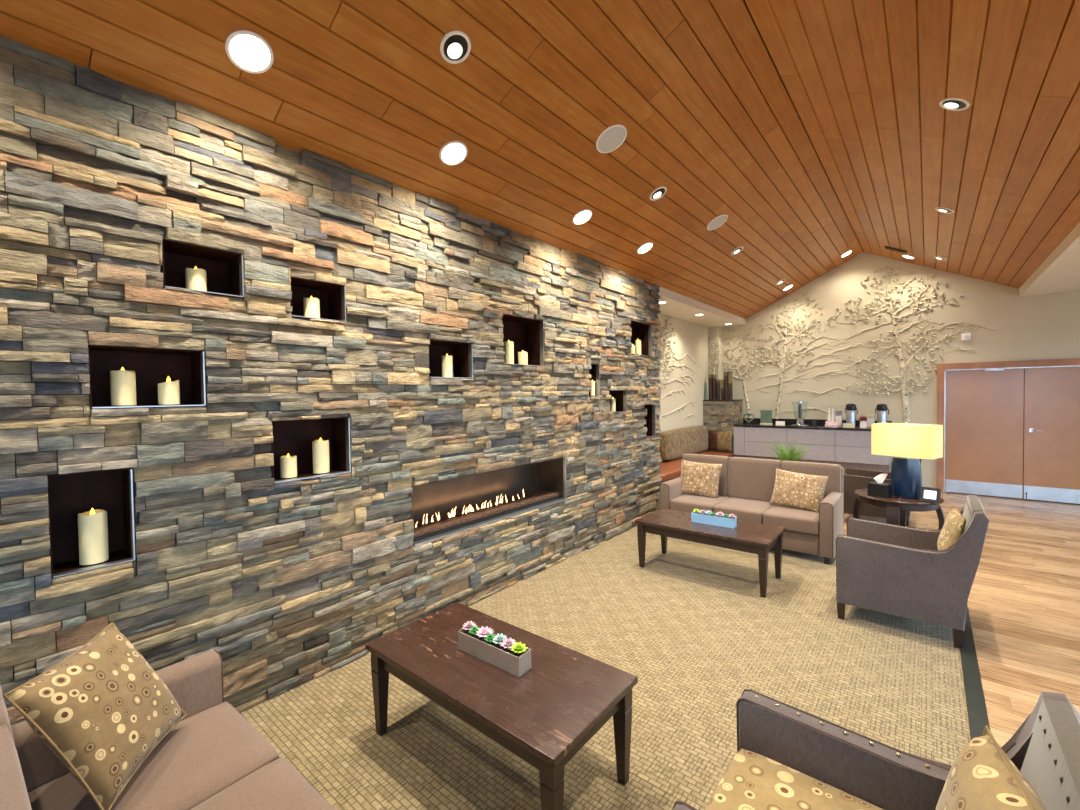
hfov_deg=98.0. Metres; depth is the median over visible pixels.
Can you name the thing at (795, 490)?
throw pillow
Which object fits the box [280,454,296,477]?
pillar candle
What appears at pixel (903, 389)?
relief
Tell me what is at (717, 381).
vase
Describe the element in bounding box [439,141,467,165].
recessed light
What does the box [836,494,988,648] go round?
armchair
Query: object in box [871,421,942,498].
table lamp
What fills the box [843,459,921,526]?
armchair
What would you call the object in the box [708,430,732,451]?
throw pillow
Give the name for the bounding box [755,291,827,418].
relief
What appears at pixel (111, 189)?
wall
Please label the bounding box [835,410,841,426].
dispenser
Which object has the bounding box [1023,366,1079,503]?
door
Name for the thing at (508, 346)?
pillar candle
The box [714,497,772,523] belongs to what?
seat cushion
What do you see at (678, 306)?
ceiling
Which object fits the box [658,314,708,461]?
wall
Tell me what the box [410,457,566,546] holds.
linear fireplace
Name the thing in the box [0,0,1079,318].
ceiling
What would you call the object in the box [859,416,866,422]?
round tin
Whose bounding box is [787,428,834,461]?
base cabinet
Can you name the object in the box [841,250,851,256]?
recessed light
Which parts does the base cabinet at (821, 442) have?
drawer, drawer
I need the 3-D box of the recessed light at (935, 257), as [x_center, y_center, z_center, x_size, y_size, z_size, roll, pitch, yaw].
[5.832,-2.140,6.838,0.156,0.084,0.170,0,2,35]
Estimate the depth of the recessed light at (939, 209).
4.99 m
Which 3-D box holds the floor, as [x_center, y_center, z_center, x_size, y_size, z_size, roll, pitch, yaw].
[2.304,1.587,2.585,7.270,0.002,13.230,0,2,40]
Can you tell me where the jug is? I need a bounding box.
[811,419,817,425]
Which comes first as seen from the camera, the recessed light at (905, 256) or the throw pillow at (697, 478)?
the throw pillow at (697, 478)
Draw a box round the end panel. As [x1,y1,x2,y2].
[734,426,743,454]
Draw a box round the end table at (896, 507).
[853,488,944,529]
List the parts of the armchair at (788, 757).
arm, backrest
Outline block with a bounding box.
[760,410,772,424]
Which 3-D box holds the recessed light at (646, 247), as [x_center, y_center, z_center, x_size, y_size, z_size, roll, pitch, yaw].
[1.179,-1.762,5.271,0.180,0.094,0.196,1,2,44]
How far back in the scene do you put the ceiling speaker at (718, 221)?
5.31 m
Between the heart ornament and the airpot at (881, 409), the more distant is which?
the heart ornament
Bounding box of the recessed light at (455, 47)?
[440,30,470,63]
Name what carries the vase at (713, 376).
on the stone pedestal
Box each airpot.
[845,404,857,426]
[875,404,888,422]
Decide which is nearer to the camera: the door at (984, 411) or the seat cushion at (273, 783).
the seat cushion at (273, 783)
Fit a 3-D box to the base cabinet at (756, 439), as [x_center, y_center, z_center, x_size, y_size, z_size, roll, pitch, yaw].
[4.338,0.678,8.886,0.732,0.545,0.580,0,2,40]
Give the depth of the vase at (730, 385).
9.19 m
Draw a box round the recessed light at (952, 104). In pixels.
[939,98,969,110]
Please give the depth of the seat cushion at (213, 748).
1.59 m
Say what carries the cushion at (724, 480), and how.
on the sofa at (746, 485)
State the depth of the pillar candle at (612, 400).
5.62 m
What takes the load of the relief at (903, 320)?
attached to the wall at (1045, 326)
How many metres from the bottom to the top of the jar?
0.315 m
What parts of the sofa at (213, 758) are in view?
arm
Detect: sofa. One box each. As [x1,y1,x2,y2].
[0,650,334,809]
[660,454,843,564]
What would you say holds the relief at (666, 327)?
attached to the wall at (690, 338)
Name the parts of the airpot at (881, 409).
pump lid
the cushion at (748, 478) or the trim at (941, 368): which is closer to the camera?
the cushion at (748, 478)
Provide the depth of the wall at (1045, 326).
7.95 m
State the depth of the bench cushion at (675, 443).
8.33 m
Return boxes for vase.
[708,374,712,399]
[712,375,715,399]
[716,380,719,399]
[720,379,723,399]
[724,372,727,399]
[728,372,732,399]
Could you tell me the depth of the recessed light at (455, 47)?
2.51 m
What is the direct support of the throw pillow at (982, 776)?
on the armchair at (788, 757)
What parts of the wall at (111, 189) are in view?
edge trim, edge trim, edge trim, edge trim, edge trim, edge trim, edge trim, edge trim, edge trim, edge trim, edge trim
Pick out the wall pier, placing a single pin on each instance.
(713, 331)
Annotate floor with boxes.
[844,492,1079,746]
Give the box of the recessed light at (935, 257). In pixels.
[933,256,946,259]
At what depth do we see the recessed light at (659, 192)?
4.39 m
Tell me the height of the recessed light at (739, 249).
0.083 m
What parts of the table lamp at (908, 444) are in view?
lamp shade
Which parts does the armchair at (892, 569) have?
leg, arm, leg, backrest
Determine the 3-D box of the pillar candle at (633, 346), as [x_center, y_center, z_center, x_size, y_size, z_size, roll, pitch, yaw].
[1.192,-0.714,6.019,0.054,0.138,0.054,0,2,40]
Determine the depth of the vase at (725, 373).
9.25 m
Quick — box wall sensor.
[961,333,970,340]
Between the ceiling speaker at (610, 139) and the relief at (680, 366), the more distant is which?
the relief at (680, 366)
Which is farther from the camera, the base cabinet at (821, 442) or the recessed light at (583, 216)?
the base cabinet at (821, 442)
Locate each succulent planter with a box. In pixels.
[458,621,530,676]
[691,508,736,527]
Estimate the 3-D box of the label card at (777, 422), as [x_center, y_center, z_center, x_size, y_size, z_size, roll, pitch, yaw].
[4.440,0.337,8.670,0.150,0.075,0.035,0,2,40]
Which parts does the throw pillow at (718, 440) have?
dark panel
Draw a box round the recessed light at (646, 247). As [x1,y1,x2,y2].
[637,242,652,253]
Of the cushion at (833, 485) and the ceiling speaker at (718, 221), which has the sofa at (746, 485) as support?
the cushion at (833, 485)
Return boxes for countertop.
[733,418,891,430]
[735,455,890,473]
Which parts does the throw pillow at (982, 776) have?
welt cord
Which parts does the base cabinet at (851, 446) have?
drawer, drawer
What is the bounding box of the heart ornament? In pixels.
[743,413,754,423]
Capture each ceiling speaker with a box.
[596,124,626,152]
[707,214,727,229]
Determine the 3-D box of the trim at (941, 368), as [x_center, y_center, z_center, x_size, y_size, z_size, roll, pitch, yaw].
[7.199,0.375,6.986,1.967,2.070,0.145,0,2,40]
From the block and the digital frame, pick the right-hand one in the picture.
the digital frame
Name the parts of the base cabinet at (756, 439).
drawer, drawer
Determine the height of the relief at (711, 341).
1.208 m
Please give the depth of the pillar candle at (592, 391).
5.20 m
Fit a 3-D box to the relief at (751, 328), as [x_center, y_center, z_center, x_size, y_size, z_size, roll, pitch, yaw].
[4.130,-0.659,9.421,0.951,1.851,0.046,0,2,40]
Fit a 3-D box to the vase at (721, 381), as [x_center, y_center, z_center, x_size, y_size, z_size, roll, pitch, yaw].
[3.624,-0.305,9.325,0.071,0.400,0.071,0,2,40]
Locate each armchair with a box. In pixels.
[673,689,1079,809]
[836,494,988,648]
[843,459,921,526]
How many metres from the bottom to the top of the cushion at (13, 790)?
0.505 m
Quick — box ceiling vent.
[885,246,906,252]
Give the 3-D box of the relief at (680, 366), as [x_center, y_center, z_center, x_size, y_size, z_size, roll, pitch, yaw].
[2.606,-0.346,8.625,0.018,1.237,2.076,0,2,40]
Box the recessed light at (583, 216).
[572,209,591,224]
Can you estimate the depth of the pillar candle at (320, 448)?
2.89 m
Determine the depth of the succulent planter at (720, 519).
4.31 m
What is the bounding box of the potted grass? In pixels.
[766,441,810,460]
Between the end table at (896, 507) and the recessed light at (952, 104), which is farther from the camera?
the end table at (896, 507)
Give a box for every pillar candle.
[78,508,108,564]
[110,367,136,405]
[158,376,179,404]
[185,266,206,290]
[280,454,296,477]
[303,296,319,317]
[312,437,329,473]
[442,354,452,376]
[504,340,513,363]
[518,350,527,364]
[590,380,594,394]
[610,397,615,411]
[631,345,634,353]
[635,339,640,354]
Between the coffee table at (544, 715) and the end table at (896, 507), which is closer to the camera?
the coffee table at (544, 715)
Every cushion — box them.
[0,684,14,744]
[0,724,31,809]
[28,702,278,809]
[190,757,334,809]
[659,426,708,460]
[670,494,728,512]
[682,454,729,496]
[705,748,883,809]
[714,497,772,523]
[728,457,781,501]
[763,505,818,534]
[781,461,840,499]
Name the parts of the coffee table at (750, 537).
leg, leg, leg, leg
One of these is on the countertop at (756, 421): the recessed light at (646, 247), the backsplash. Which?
the backsplash
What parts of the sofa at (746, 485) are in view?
arm, frame, arm, frame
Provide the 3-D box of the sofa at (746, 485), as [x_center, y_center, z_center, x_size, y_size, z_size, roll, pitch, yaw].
[2.342,1.078,5.303,1.770,0.885,0.785,0,2,40]
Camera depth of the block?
8.88 m
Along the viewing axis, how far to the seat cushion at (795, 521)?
4.71 m
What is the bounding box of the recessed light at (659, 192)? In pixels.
[650,186,666,200]
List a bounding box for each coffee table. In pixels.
[365,602,637,809]
[635,508,785,597]
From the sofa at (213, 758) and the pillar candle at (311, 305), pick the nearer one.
the sofa at (213, 758)
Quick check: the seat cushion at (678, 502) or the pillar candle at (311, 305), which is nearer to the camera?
the pillar candle at (311, 305)
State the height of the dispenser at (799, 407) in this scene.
0.455 m
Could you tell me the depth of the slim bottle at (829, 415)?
8.24 m
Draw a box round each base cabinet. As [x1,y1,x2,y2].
[744,427,786,457]
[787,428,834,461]
[835,430,890,464]
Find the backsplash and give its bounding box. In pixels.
[743,418,891,425]
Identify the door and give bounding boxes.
[945,368,1023,498]
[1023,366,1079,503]
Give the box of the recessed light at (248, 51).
[225,30,273,73]
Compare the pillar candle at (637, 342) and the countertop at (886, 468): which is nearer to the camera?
the pillar candle at (637, 342)
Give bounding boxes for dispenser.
[792,401,808,425]
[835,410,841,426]
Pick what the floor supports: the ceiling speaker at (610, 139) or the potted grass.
the potted grass
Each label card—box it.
[776,421,784,424]
[843,423,854,427]
[860,423,866,427]
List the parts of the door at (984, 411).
kick plate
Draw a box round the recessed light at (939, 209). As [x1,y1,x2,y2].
[935,207,953,213]
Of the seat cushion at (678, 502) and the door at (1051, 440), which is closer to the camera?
the seat cushion at (678, 502)
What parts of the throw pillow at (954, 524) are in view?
welt cord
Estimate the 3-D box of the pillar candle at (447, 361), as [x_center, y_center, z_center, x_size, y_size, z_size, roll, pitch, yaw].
[-0.731,-0.312,3.696,0.085,0.188,0.085,0,2,40]
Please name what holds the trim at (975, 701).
attached to the carpet
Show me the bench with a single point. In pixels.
(669, 469)
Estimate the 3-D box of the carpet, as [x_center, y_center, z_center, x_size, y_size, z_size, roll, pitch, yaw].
[-0.107,1.634,1.997,3.024,0.001,9.250,0,2,40]
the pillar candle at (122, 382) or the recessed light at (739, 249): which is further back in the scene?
the recessed light at (739, 249)
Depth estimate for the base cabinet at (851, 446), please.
7.77 m
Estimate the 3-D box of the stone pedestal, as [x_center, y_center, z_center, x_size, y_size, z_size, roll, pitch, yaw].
[3.702,0.645,9.489,0.613,1.510,0.550,0,2,40]
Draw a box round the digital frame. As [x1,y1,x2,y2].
[920,486,940,503]
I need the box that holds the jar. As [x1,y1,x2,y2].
[792,401,807,418]
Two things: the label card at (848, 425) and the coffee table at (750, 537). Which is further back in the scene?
the label card at (848, 425)
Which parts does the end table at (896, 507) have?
leg, leg, leg, leg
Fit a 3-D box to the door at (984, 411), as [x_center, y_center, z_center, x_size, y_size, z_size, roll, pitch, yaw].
[6.838,0.425,7.245,0.876,1.945,0.090,0,2,40]
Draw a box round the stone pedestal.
[703,399,742,456]
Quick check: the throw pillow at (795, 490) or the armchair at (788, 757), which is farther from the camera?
the throw pillow at (795, 490)
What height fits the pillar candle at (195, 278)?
0.138 m
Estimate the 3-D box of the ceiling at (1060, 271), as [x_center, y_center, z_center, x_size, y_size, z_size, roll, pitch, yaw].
[3.973,-1.489,1.029,2.740,0.145,13.130,0,2,40]
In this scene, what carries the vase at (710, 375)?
on the stone pedestal
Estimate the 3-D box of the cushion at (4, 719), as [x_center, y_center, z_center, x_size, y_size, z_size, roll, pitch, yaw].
[-1.580,1.038,1.343,0.575,0.505,0.145,0,2,38]
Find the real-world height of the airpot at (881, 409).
0.400 m
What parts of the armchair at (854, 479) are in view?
arm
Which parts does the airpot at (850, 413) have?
pump lid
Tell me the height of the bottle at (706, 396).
0.356 m
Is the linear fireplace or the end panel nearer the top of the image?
the end panel
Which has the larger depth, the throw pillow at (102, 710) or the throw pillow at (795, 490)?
the throw pillow at (795, 490)
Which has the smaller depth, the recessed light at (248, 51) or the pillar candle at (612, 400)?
the recessed light at (248, 51)
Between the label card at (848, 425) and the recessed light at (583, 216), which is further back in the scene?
the label card at (848, 425)
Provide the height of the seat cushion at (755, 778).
0.199 m
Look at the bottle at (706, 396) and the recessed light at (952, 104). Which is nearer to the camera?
the recessed light at (952, 104)
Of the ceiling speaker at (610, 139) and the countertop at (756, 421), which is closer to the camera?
the ceiling speaker at (610, 139)
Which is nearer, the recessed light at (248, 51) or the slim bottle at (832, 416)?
the recessed light at (248, 51)
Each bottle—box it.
[705,382,707,399]
[827,406,830,420]
[831,406,834,420]
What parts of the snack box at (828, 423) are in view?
raised lid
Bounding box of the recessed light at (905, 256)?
[902,255,914,258]
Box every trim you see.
[937,358,1079,492]
[960,605,989,739]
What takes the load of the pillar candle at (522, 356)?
in the wall at (111, 189)
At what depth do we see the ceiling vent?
7.21 m
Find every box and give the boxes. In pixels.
[825,421,837,426]
[867,415,874,426]
[868,474,891,497]
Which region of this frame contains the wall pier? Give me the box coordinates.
[708,326,721,398]
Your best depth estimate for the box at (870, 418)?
7.88 m
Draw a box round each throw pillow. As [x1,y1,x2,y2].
[2,622,186,809]
[680,459,721,497]
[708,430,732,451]
[769,468,828,512]
[936,725,1044,809]
[937,506,965,549]
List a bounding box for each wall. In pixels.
[0,36,661,725]
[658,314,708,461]
[722,252,1079,487]
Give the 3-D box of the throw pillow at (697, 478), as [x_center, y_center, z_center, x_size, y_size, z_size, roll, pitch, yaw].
[1.935,0.901,5.705,0.504,0.430,0.193,1,2,44]
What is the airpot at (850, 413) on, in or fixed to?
on the countertop at (756, 421)
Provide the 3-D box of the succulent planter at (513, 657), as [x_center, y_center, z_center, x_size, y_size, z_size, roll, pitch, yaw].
[-0.217,1.115,2.187,0.402,0.123,0.094,0,2,38]
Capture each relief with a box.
[658,316,675,407]
[659,353,701,419]
[707,332,722,374]
[722,327,770,417]
[749,319,996,414]
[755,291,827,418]
[826,264,962,421]
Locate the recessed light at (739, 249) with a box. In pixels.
[731,246,743,254]
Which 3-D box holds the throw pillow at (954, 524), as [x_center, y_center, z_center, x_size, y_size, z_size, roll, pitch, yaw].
[2.933,0.934,3.346,0.146,0.355,0.426,0,2,35]
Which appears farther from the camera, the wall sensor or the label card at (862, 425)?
the label card at (862, 425)
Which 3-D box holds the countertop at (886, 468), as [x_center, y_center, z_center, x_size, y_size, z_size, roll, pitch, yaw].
[4.877,1.179,8.537,2.395,0.454,0.500,0,2,40]
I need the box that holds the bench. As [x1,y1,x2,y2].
[659,450,733,504]
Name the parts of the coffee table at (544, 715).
leg, leg, leg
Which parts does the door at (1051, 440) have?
kick plate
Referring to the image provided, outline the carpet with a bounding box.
[239,525,970,809]
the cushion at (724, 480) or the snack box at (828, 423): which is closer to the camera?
the cushion at (724, 480)
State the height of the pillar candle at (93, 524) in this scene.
0.245 m
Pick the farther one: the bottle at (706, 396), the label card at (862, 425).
the bottle at (706, 396)
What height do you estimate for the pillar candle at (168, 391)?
0.142 m
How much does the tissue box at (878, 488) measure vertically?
0.246 m
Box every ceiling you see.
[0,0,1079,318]
[658,287,745,326]
[1019,222,1079,296]

